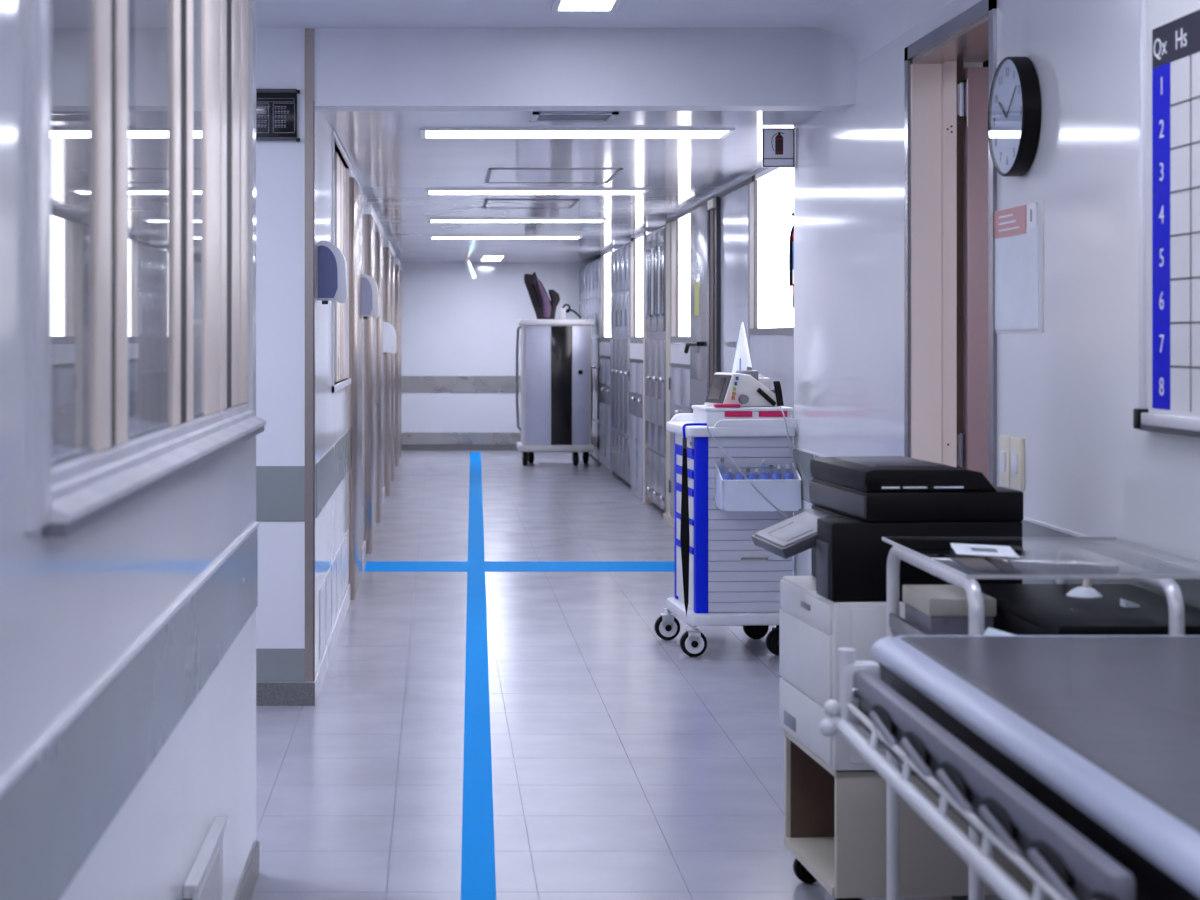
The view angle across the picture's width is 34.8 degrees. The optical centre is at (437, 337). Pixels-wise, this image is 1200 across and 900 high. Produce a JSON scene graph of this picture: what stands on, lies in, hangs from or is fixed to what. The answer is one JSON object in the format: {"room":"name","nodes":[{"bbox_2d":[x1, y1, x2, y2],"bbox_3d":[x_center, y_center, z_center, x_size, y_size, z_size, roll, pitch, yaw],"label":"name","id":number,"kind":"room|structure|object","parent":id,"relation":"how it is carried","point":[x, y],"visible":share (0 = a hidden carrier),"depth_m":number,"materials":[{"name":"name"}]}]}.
{"room":"hospital corridor","nodes":[
{"label":"hospital corridor","id":0,"kind":"room"},
{"bbox_2d":[0,0,258,899],"bbox_3d":[-0.585,0.117,1.059,0.171,2.767,8.518,0,0,0],"label":"wall","id":1,"kind":"structure","parent":0,"point":[128,638],"depth_m":2.98,"materials":[{"name":"paint"}]},
{"bbox_2d":[26,0,265,536],"bbox_3d":[-0.546,-0.432,3.792,0.147,1.376,2.905,0,0,0],"label":"window","id":2,"kind":"structure","parent":1,"relation":"in","point":[86,460],"depth_m":3.14,"materials":[{"name":"glass"}]},
{"bbox_2d":[183,816,227,899],"bbox_3d":[-0.493,1.204,4.049,0.030,0.232,0.562,0,0,0],"label":"box","id":3,"kind":"object","parent":1,"relation":"attached to","point":[204,881],"visible":1,"depth_m":4.07,"materials":[{"name":"white plastic"}]},
{"bbox_2d":[128,0,134,417],"bbox_3d":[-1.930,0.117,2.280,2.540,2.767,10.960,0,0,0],"label":"window frame","id":4,"kind":"structure","parent":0,"point":[131,3],"depth_m":5.20,"materials":[{"name":"paint"}]},
{"bbox_2d":[256,28,315,705],"bbox_3d":[-1.851,0.117,7.824,2.698,2.767,0.152,0,0,0],"label":"wall","id":5,"kind":"structure","parent":0,"point":[280,52],"depth_m":7.76,"materials":[{"name":"paint"}]},
{"bbox_2d":[256,89,299,141],"bbox_3d":[-0.681,-0.908,7.745,0.237,0.213,0.030,0,0,0],"label":"board","id":6,"kind":"object","parent":5,"relation":"attached to","point":[276,109],"visible":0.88,"depth_m":7.74,"materials":[{"name":"grey plastic"}]},
{"bbox_2d":[305,29,314,680],"bbox_3d":[-0.524,0.069,7.777,0.040,2.662,0.046,0,0,0],"label":"guard","id":7,"kind":"object","parent":5,"relation":"attached to","point":[309,33],"visible":1,"depth_m":7.75,"materials":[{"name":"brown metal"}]},
{"bbox_2d":[314,111,396,704],"bbox_3d":[-0.599,0.250,16.630,0.242,2.500,17.740,0,0,0],"label":"wall","id":8,"kind":"structure","parent":0,"point":[340,414],"depth_m":9.70,"materials":[{"name":"paint"}]},
{"bbox_2d":[317,241,347,303],"bbox_3d":[-0.445,-0.275,8.003,0.126,0.266,0.114,0,0,0],"label":"soap dispenser","id":9,"kind":"object","parent":8,"relation":"attached to","point":[332,285],"visible":1,"depth_m":7.95,"materials":[{"name":"white plastic"}]},
{"bbox_2d":[332,131,350,392],"bbox_3d":[-0.608,-0.365,9.975,0.224,1.250,1.810,0,0,0],"label":"window","id":10,"kind":"structure","parent":8,"relation":"in","point":[338,168],"depth_m":10.08,"materials":[{"name":"white glass"}]},
{"bbox_2d":[361,274,378,318],"bbox_3d":[-0.428,-0.260,11.903,0.116,0.281,0.114,0,0,0],"label":"soap dispenser","id":11,"kind":"object","parent":8,"relation":"attached to","point":[369,288],"visible":0.94,"depth_m":11.85,"materials":[{"name":"white plastic"}]},
{"bbox_2d":[365,204,382,553],"bbox_3d":[-0.483,0.285,14.650,0.050,2.430,2.900,0,0,0],"label":"door","id":12,"kind":"structure","parent":8,"relation":"in","point":[373,227],"depth_m":13.64,"materials":[{"name":"brown metal"}]},
{"bbox_2d":[384,240,394,495],"bbox_3d":[-0.483,0.285,19.300,0.050,2.430,2.600,0,0,0],"label":"door","id":13,"kind":"structure","parent":8,"relation":"in","point":[389,253],"depth_m":18.14,"materials":[{"name":"brown metal"}]},
{"bbox_2d":[383,322,396,353],"bbox_3d":[-0.441,0.001,17.068,0.134,0.291,0.144,0,0,0],"label":"soap dispenser","id":14,"kind":"object","parent":8,"relation":"attached to","point":[389,333],"visible":0.89,"depth_m":17.00,"materials":[{"name":"white plastic"}]},
{"bbox_2d":[395,258,401,465],"bbox_3d":[-0.483,0.285,23.300,0.050,2.430,2.200,0,0,0],"label":"door","id":15,"kind":"structure","parent":8,"relation":"in","point":[398,267],"depth_m":22.27,"materials":[{"name":"brown metal"}]},
{"bbox_2d":[401,262,590,450],"bbox_3d":[0.800,0.150,25.417,3.200,2.700,0.166,0,0,0],"label":"wall","id":16,"kind":"structure","parent":0,"point":[459,331],"depth_m":25.35,"materials":[{"name":"paint"}]},
{"bbox_2d":[256,0,845,27],"bbox_3d":[-0.500,-1.317,2.280,5.400,0.100,10.960,0,0,0],"label":"ceiling","id":17,"kind":"structure","parent":0,"point":[269,13],"depth_m":7.44,"materials":[{"name":"paint"}]},
{"bbox_2d":[314,28,850,110],"bbox_3d":[0.591,-1.107,7.845,2.198,0.319,0.170,0,0,0],"label":"beam","id":18,"kind":"structure","parent":17,"relation":"attached to","point":[356,69],"depth_m":7.76,"materials":[{"name":"paint"}]},
{"bbox_2d":[551,0,621,11],"bbox_3d":[0.560,-1.261,6.995,0.250,0.012,0.640,0,0,0],"label":"recessed light","id":19,"kind":"object","parent":17,"relation":"in","point":[558,5],"visible":1,"depth_m":7.19,"materials":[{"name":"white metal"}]},
{"bbox_2d":[558,0,614,9],"bbox_3d":[0.560,-1.263,6.995,0.200,0.008,0.590,0,0,0],"label":"diffuser","id":20,"kind":"object","parent":19,"relation":"attached to","point":[562,4],"depth_m":7.17,"materials":[{"name":"white plastic"}]},
{"bbox_2d":[813,0,952,62],"bbox_3d":[1.610,-1.187,2.380,0.160,0.160,10.760,0,0,0],"label":"cove","id":21,"kind":"object","parent":17,"relation":"attached to","point":[866,26],"visible":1,"depth_m":7.19,"materials":[{"name":"paint"}]},
{"bbox_2d":[601,245,624,474],"bbox_3d":[2.125,0.240,21.450,0.450,2.520,1.400,0,0,0],"label":"wall","id":22,"kind":"structure","parent":0,"point":[612,247],"depth_m":20.99,"materials":[{"name":"paint"}]},
{"bbox_2d":[599,341,611,470],"bbox_3d":[1.883,0.743,21.450,0.074,1.415,1.400,0,0,0],"label":"wall panel","id":23,"kind":"object","parent":22,"relation":"attached to","point":[605,428],"visible":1,"depth_m":21.31,"materials":[{"name":"white plastic"}]},
{"bbox_2d":[600,249,613,340],"bbox_3d":[1.905,-0.472,21.450,0.034,1.005,1.400,0,0,0],"label":"window","id":24,"kind":"structure","parent":22,"relation":"in","point":[606,294],"depth_m":21.56,"materials":[{"name":"white glass"}]},
{"bbox_2d":[631,228,658,498],"bbox_3d":[2.125,0.240,18.070,0.450,2.520,1.260,0,0,0],"label":"wall","id":25,"kind":"structure","parent":0,"point":[648,231],"depth_m":17.92,"materials":[{"name":"white paint"}]},
{"bbox_2d":[628,342,642,494],"bbox_3d":[1.883,0.743,18.070,0.074,1.415,1.260,0,0,0],"label":"wall panel","id":26,"kind":"object","parent":25,"relation":"attached to","point":[635,373],"visible":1,"depth_m":18.04,"materials":[{"name":"white plastic"}]},
{"bbox_2d":[630,232,646,340],"bbox_3d":[1.905,-0.472,18.070,0.034,1.005,1.260,0,0,0],"label":"window","id":27,"kind":"structure","parent":25,"relation":"in","point":[637,241],"depth_m":18.21,"materials":[{"name":"white glass"}]},
{"bbox_2d":[251,451,1049,899],"bbox_3d":[0.100,1.530,11.200,6.600,0.060,28.800,0,0,0],"label":"floor","id":28,"kind":"structure","parent":0,"point":[627,764],"depth_m":7.24,"materials":[{"name":"tile"}]},
{"bbox_2d":[461,452,495,899],"bbox_3d":[0.283,1.499,14.800,0.145,0.002,20.406,0,0,1],"label":"floor guide line","id":29,"kind":"object","parent":28,"relation":"on","point":[478,877],"visible":1,"depth_m":7.25,"materials":[{"name":"blue paint"}]},
{"bbox_2d":[364,561,674,571],"bbox_3d":[0.701,1.499,12.475,2.358,0.001,0.550,0,0,0],"label":"floor line","id":30,"kind":"object","parent":28,"relation":"on","point":[371,566],"visible":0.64,"depth_m":12.46,"materials":[{"name":"blue paint"}]},
{"bbox_2d":[516,319,593,465],"bbox_3d":[1.387,0.640,22.510,0.916,1.720,0.740,0,0,0],"label":"trolley","id":31,"kind":"object","parent":28,"relation":"on","point":[556,367],"visible":1,"depth_m":22.20,"materials":[{"name":"white plastic"}]},
{"bbox_2d":[524,272,559,318],"bbox_3d":[1.225,-0.497,22.345,0.430,0.555,0.197,0,0,0],"label":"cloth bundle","id":32,"kind":"object","parent":31,"relation":"on","point":[544,308],"visible":0.98,"depth_m":22.30,"materials":[{"name":"purple fabric"}]},
{"bbox_2d":[559,304,580,318],"bbox_3d":[1.559,-0.312,22.369,0.258,0.184,0.081,0,0,0],"label":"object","id":33,"kind":"object","parent":31,"relation":"on","point":[562,311],"visible":0.96,"depth_m":22.33,"materials":[{"name":"white plastic"}]},
{"bbox_2d":[579,258,600,460],"bbox_3d":[2.084,0.255,23.740,0.471,2.390,3.120,0,0,0],"label":"locker","id":34,"kind":"object","parent":28,"relation":"on","point":[589,274],"visible":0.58,"depth_m":22.85,"materials":[{"name":"grey metal"}]},
{"bbox_2d":[611,243,630,482],"bbox_3d":[2.084,0.255,19.725,0.471,2.390,1.990,0,0,0],"label":"door","id":35,"kind":"structure","parent":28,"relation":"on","point":[621,257],"depth_m":19.70,"materials":[{"name":"grey metal"}]},
{"bbox_2d":[643,225,665,511],"bbox_3d":[2.077,0.280,16.600,0.486,2.440,1.640,0,0,0],"label":"door","id":36,"kind":"structure","parent":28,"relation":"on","point":[654,243],"depth_m":16.41,"materials":[{"name":"metal"}]},
{"bbox_2d":[654,413,796,656],"bbox_3d":[1.380,0.938,9.197,0.575,1.125,0.610,0,0,-3],"label":"cart","id":37,"kind":"object","parent":28,"relation":"on","point":[734,581],"visible":0.87,"depth_m":8.93,"materials":[{"name":"white plastic"}]},
{"bbox_2d":[680,423,706,616],"bbox_3d":[1.202,0.855,8.945,0.129,0.910,0.043,0,0,-3],"label":"strap","id":38,"kind":"object","parent":37,"relation":"hanging from","point":[684,530],"visible":1,"depth_m":8.93,"materials":[{"name":"plastic"}]},
{"bbox_2d":[666,422,794,436],"bbox_3d":[1.409,0.440,9.199,0.517,0.046,0.610,0,0,-3],"label":"tray","id":39,"kind":"object","parent":37,"relation":"on","point":[720,429],"depth_m":8.90,"materials":[{"name":"white plastic"}]},
{"bbox_2d":[691,404,792,425],"bbox_3d":[1.459,0.364,9.134,0.419,0.105,0.357,0,0,-4],"label":"tray","id":40,"kind":"object","parent":37,"relation":"on","point":[710,415],"visible":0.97,"depth_m":8.96,"materials":[{"name":"white plastic"}]},
{"bbox_2d":[704,367,776,406],"bbox_3d":[1.461,0.232,9.117,0.295,0.189,0.252,0,0,-17],"label":"defibrillator","id":41,"kind":"object","parent":40,"relation":"on","point":[746,388],"visible":1,"depth_m":9.03,"materials":[{"name":"grey plastic"}]},
{"bbox_2d":[773,381,783,405],"bbox_3d":[1.633,0.266,9.098,0.033,0.120,0.113,0,0,27],"label":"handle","id":42,"kind":"object","parent":40,"relation":"on","point":[777,386],"visible":1,"depth_m":9.07,"materials":[{"name":"black plastic"}]},
{"bbox_2d":[732,322,751,372],"bbox_3d":[1.504,0.169,9.386,0.176,0.497,0.174,0,0,-3],"label":"paper cone","id":43,"kind":"object","parent":37,"relation":"on","point":[742,360],"visible":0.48,"depth_m":9.36,"materials":[{"name":"white paper"}]},
{"bbox_2d":[707,426,788,518],"bbox_3d":[1.465,0.643,8.802,0.446,0.461,0.064,0,0,14],"label":"hanging cable","id":44,"kind":"object","parent":37,"relation":"hanging from","point":[714,439],"visible":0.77,"depth_m":8.79,"materials":[{"name":"grey plastic"}]},
{"bbox_2d":[715,462,801,510],"bbox_3d":[1.491,0.692,8.854,0.378,0.216,0.157,0,0,-3],"label":"storage bin","id":45,"kind":"object","parent":37,"relation":"attached to","point":[733,495],"visible":1,"depth_m":8.78,"materials":[{"name":"white plastic"}]},
{"bbox_2d":[722,474,731,508],"bbox_3d":[1.343,0.713,8.825,0.056,0.161,0.061,0,0,-3],"label":"bottle","id":46,"kind":"object","parent":45,"relation":"in","point":[725,476],"visible":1,"depth_m":8.81,"materials":[{"name":"blue plastic"}]},
{"bbox_2d":[734,474,744,479],"bbox_3d":[1.401,0.713,8.828,0.056,0.161,0.061,0,0,-4],"label":"bottle","id":47,"kind":"object","parent":45,"relation":"in","point":[737,476],"visible":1,"depth_m":8.82,"materials":[{"name":"blue plastic"}]},
{"bbox_2d":[747,474,756,479],"bbox_3d":[1.459,0.713,8.832,0.056,0.161,0.061,0,0,-3],"label":"bottle","id":48,"kind":"object","parent":45,"relation":"in","point":[750,476],"visible":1,"depth_m":8.82,"materials":[{"name":"blue plastic"}]},
{"bbox_2d":[759,474,768,479],"bbox_3d":[1.516,0.713,8.835,0.056,0.161,0.061,0,0,-4],"label":"bottle","id":49,"kind":"object","parent":45,"relation":"in","point":[762,476],"visible":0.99,"depth_m":8.82,"materials":[{"name":"blue plastic"}]},
{"bbox_2d":[771,474,781,479],"bbox_3d":[1.574,0.713,8.839,0.056,0.161,0.061,0,0,-4],"label":"bottle","id":50,"kind":"object","parent":45,"relation":"in","point":[774,476],"visible":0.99,"depth_m":8.83,"materials":[{"name":"blue plastic"}]},
{"bbox_2d":[784,474,793,479],"bbox_3d":[1.632,0.713,8.842,0.056,0.161,0.061,0,0,-3],"label":"bottle","id":51,"kind":"object","parent":45,"relation":"in","point":[787,476],"visible":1,"depth_m":8.83,"materials":[{"name":"blue plastic"}]},
{"bbox_2d":[780,406,796,469],"bbox_3d":[1.636,0.511,8.911,0.040,0.379,0.110,0,0,-41],"label":"hanging cable","id":52,"kind":"object","parent":37,"relation":"hanging from","point":[780,406],"visible":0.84,"depth_m":8.88,"materials":[{"name":"grey plastic"}]},
{"bbox_2d":[784,730,1033,899],"bbox_3d":[1.269,1.296,5.061,0.581,0.408,0.520,0,0,-4],"label":"stand","id":53,"kind":"object","parent":28,"relation":"on","point":[836,821],"visible":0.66,"depth_m":4.80,"materials":[{"name":"beige laminate"}]},
{"bbox_2d":[784,837,834,895],"bbox_3d":[1.260,1.399,5.061,0.563,0.022,0.484,0,0,-4],"label":"shelf","id":54,"kind":"object","parent":53,"relation":"attached to","point":[816,854],"depth_m":5.11,"materials":[{"name":"beige laminate"}]},
{"bbox_2d":[751,456,1023,770],"bbox_3d":[1.211,0.709,5.058,0.656,0.763,0.539,0,0,-4],"label":"printer","id":55,"kind":"object","parent":53,"relation":"on","point":[858,501],"visible":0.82,"depth_m":4.80,"materials":[{"name":"white plastic"}]},
{"bbox_2d":[780,678,832,765],"bbox_3d":[0.975,1.014,5.046,0.010,0.133,0.510,0,0,-4],"label":"paper tray","id":56,"kind":"object","parent":55,"relation":"on","point":[802,712],"depth_m":5.03,"materials":[{"name":"grey plastic"}]},
{"bbox_2d":[780,609,832,705],"bbox_3d":[0.975,0.848,5.046,0.010,0.185,0.510,0,0,-4],"label":"paper tray","id":57,"kind":"object","parent":55,"relation":"on","point":[806,644],"depth_m":5.01,"materials":[{"name":"white plastic"}]},
{"bbox_2d":[836,456,952,466],"bbox_3d":[1.213,0.334,5.082,0.230,0.013,0.370,0,0,-4],"label":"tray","id":58,"kind":"object","parent":55,"relation":"on","point":[859,461],"depth_m":5.04,"materials":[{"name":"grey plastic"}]},
{"bbox_2d":[819,635,1199,899],"bbox_3d":[1.160,1.048,2.835,0.829,0.904,1.970,0,0,0],"label":"stretcher","id":59,"kind":"object","parent":28,"relation":"on","point":[1075,759],"visible":1,"depth_m":2.96,"materials":[{"name":"grey plastic"}]},
{"bbox_2d":[882,537,1199,899],"bbox_3d":[1.359,0.993,4.260,0.596,1.014,0.772,0,0,0],"label":"table","id":60,"kind":"object","parent":28,"relation":"on","point":[1077,557],"visible":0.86,"depth_m":4.25,"materials":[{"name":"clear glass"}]},
{"bbox_2d":[891,628,900,635],"bbox_3d":[1.357,0.706,4.260,0.519,0.012,0.700,0,0,0],"label":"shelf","id":61,"kind":"object","parent":60,"relation":"attached to","point":[894,631],"depth_m":4.55,"materials":[{"name":"metal"}]},
{"bbox_2d":[902,585,995,634],"bbox_3d":[1.198,0.647,4.460,0.155,0.105,0.250,0,0,0],"label":"box","id":62,"kind":"object","parent":60,"relation":"on","point":[934,609],"visible":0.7,"depth_m":4.34,"materials":[{"name":"grey plastic"}]},
{"bbox_2d":[950,543,1018,557],"bbox_3d":[1.248,0.485,4.345,0.132,0.002,0.269,0,0,12],"label":"paper note","id":63,"kind":"object","parent":60,"relation":"on","point":[966,549],"visible":1,"depth_m":4.33,"materials":[{"name":"white paper"}]},
{"bbox_2d":[984,627,1013,634],"bbox_3d":[1.192,0.657,3.987,0.136,0.085,0.084,0,0,22],"label":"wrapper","id":64,"kind":"object","parent":60,"relation":"on","point":[990,631],"visible":0.05,"depth_m":4.02,"materials":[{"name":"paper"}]},
{"bbox_2d":[979,584,1199,634],"bbox_3d":[1.480,0.647,4.265,0.394,0.105,0.674,0,0,0],"label":"equipment box","id":65,"kind":"object","parent":60,"relation":"on","point":[1021,609],"visible":0.48,"depth_m":4.18,"materials":[{"name":"plastic"}]},
{"bbox_2d":[1066,579,1102,598],"bbox_3d":[1.490,0.572,4.380,0.080,0.047,0.080,0,0,0],"label":"bowl","id":66,"kind":"object","parent":65,"relation":"on","point":[1084,591],"visible":0.96,"depth_m":4.36,"materials":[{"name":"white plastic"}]},
{"bbox_2d":[1120,598,1139,606],"bbox_3d":[1.532,0.586,4.205,0.033,0.016,0.030,0,0,0],"label":"paper scrap","id":67,"kind":"object","parent":65,"relation":"on","point":[1124,603],"visible":1,"depth_m":4.19,"materials":[{"name":"white paper"}]},
{"bbox_2d":[323,60,987,262],"bbox_3d":[0.750,-1.100,16.705,3.300,0.200,17.690,0,0,0],"label":"ceiling","id":68,"kind":"structure","parent":0,"point":[387,154],"depth_m":11.48,"materials":[{"name":"white paint"}]},
{"bbox_2d":[465,258,475,278],"bbox_3d":[0.407,-0.873,23.900,0.148,0.270,0.070,0,0,0],"label":"light","id":69,"kind":"object","parent":68,"relation":"hanging from","point":[467,261],"visible":0.97,"depth_m":23.88,"materials":[{"name":"metal"}]},
{"bbox_2d":[480,255,504,260],"bbox_3d":[0.675,-0.994,23.650,0.280,0.012,1.350,0,0,0],"label":"recessed light","id":70,"kind":"object","parent":68,"relation":"in","point":[484,257],"visible":1,"depth_m":23.40,"materials":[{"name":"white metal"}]},
{"bbox_2d":[483,256,502,259],"bbox_3d":[0.675,-0.996,23.650,0.230,0.008,1.300,0,0,0],"label":"diffuser","id":71,"kind":"object","parent":70,"relation":"attached to","point":[484,257],"depth_m":23.50,"materials":[{"name":"white plastic"}]},
{"bbox_2d":[429,236,581,238],"bbox_3d":[0.665,-0.994,18.800,1.500,0.012,0.350,0,0,0],"label":"recessed light","id":72,"kind":"object","parent":68,"relation":"in","point":[430,237],"visible":1,"depth_m":18.75,"materials":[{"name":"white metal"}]},
{"bbox_2d":[432,237,578,238],"bbox_3d":[0.665,-0.996,18.800,1.450,0.008,0.300,0,0,0],"label":"diffuser","id":73,"kind":"object","parent":72,"relation":"attached to","point":[432,237],"depth_m":18.80,"materials":[{"name":"white plastic"}]},
{"bbox_2d":[428,219,606,222],"bbox_3d":[0.665,-0.994,16.100,1.500,0.012,0.350,0,0,0],"label":"recessed light","id":74,"kind":"object","parent":68,"relation":"in","point":[429,220],"visible":1,"depth_m":16.04,"materials":[{"name":"white plastic"}]},
{"bbox_2d":[431,220,602,221],"bbox_3d":[0.665,-0.996,16.100,1.450,0.008,0.300,0,0,0],"label":"diffuser","id":75,"kind":"object","parent":74,"relation":"attached to","point":[431,220],"depth_m":16.07,"materials":[{"name":"white plastic"}]},
{"bbox_2d":[482,199,578,207],"bbox_3d":[0.680,-0.997,14.125,0.680,0.006,0.850,0,0,0],"label":"ceiling hatch","id":76,"kind":"object","parent":68,"relation":"attached to","point":[492,203],"visible":1,"depth_m":14.07,"materials":[{"name":"grey plastic"}]},
{"bbox_2d":[425,189,648,194],"bbox_3d":[0.665,-0.994,12.930,1.500,0.012,0.370,0,0,0],"label":"recessed light","id":77,"kind":"object","parent":68,"relation":"in","point":[427,191],"visible":1,"depth_m":12.86,"materials":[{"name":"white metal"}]},
{"bbox_2d":[429,191,642,193],"bbox_3d":[0.665,-0.996,12.930,1.450,0.008,0.320,0,0,0],"label":"diffuser","id":78,"kind":"object","parent":77,"relation":"attached to","point":[430,192],"depth_m":12.95,"materials":[{"name":"white plastic"}]},
{"bbox_2d":[485,168,622,182],"bbox_3d":[0.695,-0.997,11.700,0.790,0.006,1.000,0,0,0],"label":"ceiling hatch","id":79,"kind":"object","parent":68,"relation":"attached to","point":[498,175],"visible":1,"depth_m":11.64,"materials":[{"name":"grey plastic"}]},
{"bbox_2d":[530,112,618,121],"bbox_3d":[0.610,-0.995,8.555,0.380,0.010,0.310,0,0,0],"label":"ceiling vent","id":80,"kind":"object","parent":68,"relation":"in","point":[544,116],"visible":1,"depth_m":8.52,"materials":[{"name":"grey plastic"}]},
{"bbox_2d":[420,128,735,138],"bbox_3d":[0.665,-0.994,9.230,1.500,0.012,0.390,0,0,0],"label":"recessed light","id":81,"kind":"object","parent":68,"relation":"in","point":[426,133],"visible":1,"depth_m":9.22,"materials":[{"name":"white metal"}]},
{"bbox_2d":[426,131,726,137],"bbox_3d":[0.665,-0.996,9.230,1.450,0.008,0.340,0,0,0],"label":"diffuser","id":82,"kind":"object","parent":81,"relation":"attached to","point":[429,134],"depth_m":9.26,"materials":[{"name":"white plastic"}]},
{"bbox_2d":[663,167,793,575],"bbox_3d":[2.100,0.240,12.390,0.500,2.520,6.740,0,0,0],"label":"wall","id":83,"kind":"structure","parent":0,"point":[772,356],"depth_m":12.26,"materials":[{"name":"white paint"}]},
{"bbox_2d":[669,342,689,518],"bbox_3d":[1.883,0.743,14.710,0.074,1.415,1.440,0,0,0],"label":"wall panel","id":84,"kind":"object","parent":83,"relation":"attached to","point":[679,379],"visible":0.38,"depth_m":15.01,"materials":[{"name":"white plastic"}]},
{"bbox_2d":[670,214,689,341],"bbox_3d":[1.905,-0.472,14.710,0.034,1.005,1.440,0,0,0],"label":"window","id":85,"kind":"structure","parent":83,"relation":"in","point":[680,228],"depth_m":14.98,"materials":[{"name":"white glass"}]},
{"bbox_2d":[684,204,709,412],"bbox_3d":[1.845,0.279,13.535,0.103,2.418,0.890,0,0,0],"label":"door","id":86,"kind":"structure","parent":83,"relation":"in","point":[699,343],"depth_m":13.46,"materials":[{"name":"metal"}]},
{"bbox_2d":[748,167,793,335],"bbox_3d":[1.905,-0.495,10.290,0.034,0.960,2.540,0,0,0],"label":"window","id":87,"kind":"structure","parent":83,"relation":"in","point":[771,189],"depth_m":10.92,"materials":[{"name":"white glass"}]},
{"bbox_2d":[793,0,1199,608],"bbox_3d":[1.815,0.117,2.911,0.269,2.767,12.222,0,0,0],"label":"wall","id":88,"kind":"structure","parent":0,"point":[1070,390],"depth_m":5.29,"materials":[{"name":"paint"}]},
{"bbox_2d":[762,128,794,166],"bbox_3d":[1.611,-0.900,8.989,0.151,0.184,0.015,0,0,0],"label":"sign","id":89,"kind":"object","parent":88,"relation":"attached to","point":[778,144],"visible":1,"depth_m":8.98,"materials":[{"name":"grey plastic"}]},
{"bbox_2d":[789,213,793,307],"bbox_3d":[1.766,-0.370,9.101,0.154,0.460,0.161,0,0,0],"label":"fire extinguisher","id":90,"kind":"object","parent":88,"relation":"attached to","point":[791,240],"visible":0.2,"depth_m":9.13,"materials":[{"name":"metal"}]},
{"bbox_2d":[825,30,857,105],"bbox_3d":[1.635,-1.107,7.705,0.110,0.319,0.110,0,0,0],"label":"cove","id":91,"kind":"object","parent":88,"relation":"attached to","point":[841,64],"visible":0.72,"depth_m":7.74,"materials":[{"name":"paint"}]},
{"bbox_2d":[904,0,996,485],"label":"door","id":92,"kind":"structure","parent":88,"relation":"in","point":[938,103],"depth_m":6.77,"materials":[{"name":"wood"}]},
{"bbox_2d":[999,435,1010,487],"bbox_3d":[1.681,0.365,5.635,0.019,0.150,0.100,0,0,0],"label":"light switch","id":93,"kind":"object","parent":88,"relation":"attached to","point":[1004,441],"visible":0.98,"depth_m":5.62,"materials":[{"name":"beige plastic"}]},
{"bbox_2d":[988,57,1040,175],"bbox_3d":[1.663,-0.639,5.487,0.054,0.344,0.344,0,0,0],"label":"wall clock","id":94,"kind":"object","parent":88,"relation":"attached to","point":[1014,108],"visible":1,"depth_m":5.42,"materials":[{"name":"black plastic"}]},
{"bbox_2d":[1010,437,1024,490],"bbox_3d":[1.681,0.365,5.522,0.019,0.150,0.105,0,0,0],"label":"light switch","id":95,"kind":"object","parent":88,"relation":"attached to","point":[1017,445],"visible":1,"depth_m":5.50,"materials":[{"name":"beige plastic"}]},
{"bbox_2d":[994,200,1043,332],"bbox_3d":[1.686,-0.200,5.525,0.008,0.370,0.450,0,0,0],"label":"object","id":96,"kind":"object","parent":88,"relation":"attached to","point":[1018,230],"visible":1,"depth_m":5.49,"materials":[{"name":"white paper"}]},
{"bbox_2d":[1133,0,1199,437],"bbox_3d":[1.670,-0.351,3.707,0.040,1.137,1.614,0,0,0],"label":"whiteboard","id":97,"kind":"object","parent":88,"relation":"attached to","point":[1169,30],"visible":1,"depth_m":4.34,"materials":[{"name":"white plastic"}]},
{"bbox_2d":[1139,424,1199,437],"bbox_3d":[1.672,0.210,3.691,0.036,0.014,1.582,0,0,0],"label":"marker tray","id":98,"kind":"object","parent":97,"relation":"on","point":[1190,430],"depth_m":4.26,"materials":[{"name":"grey plastic"}]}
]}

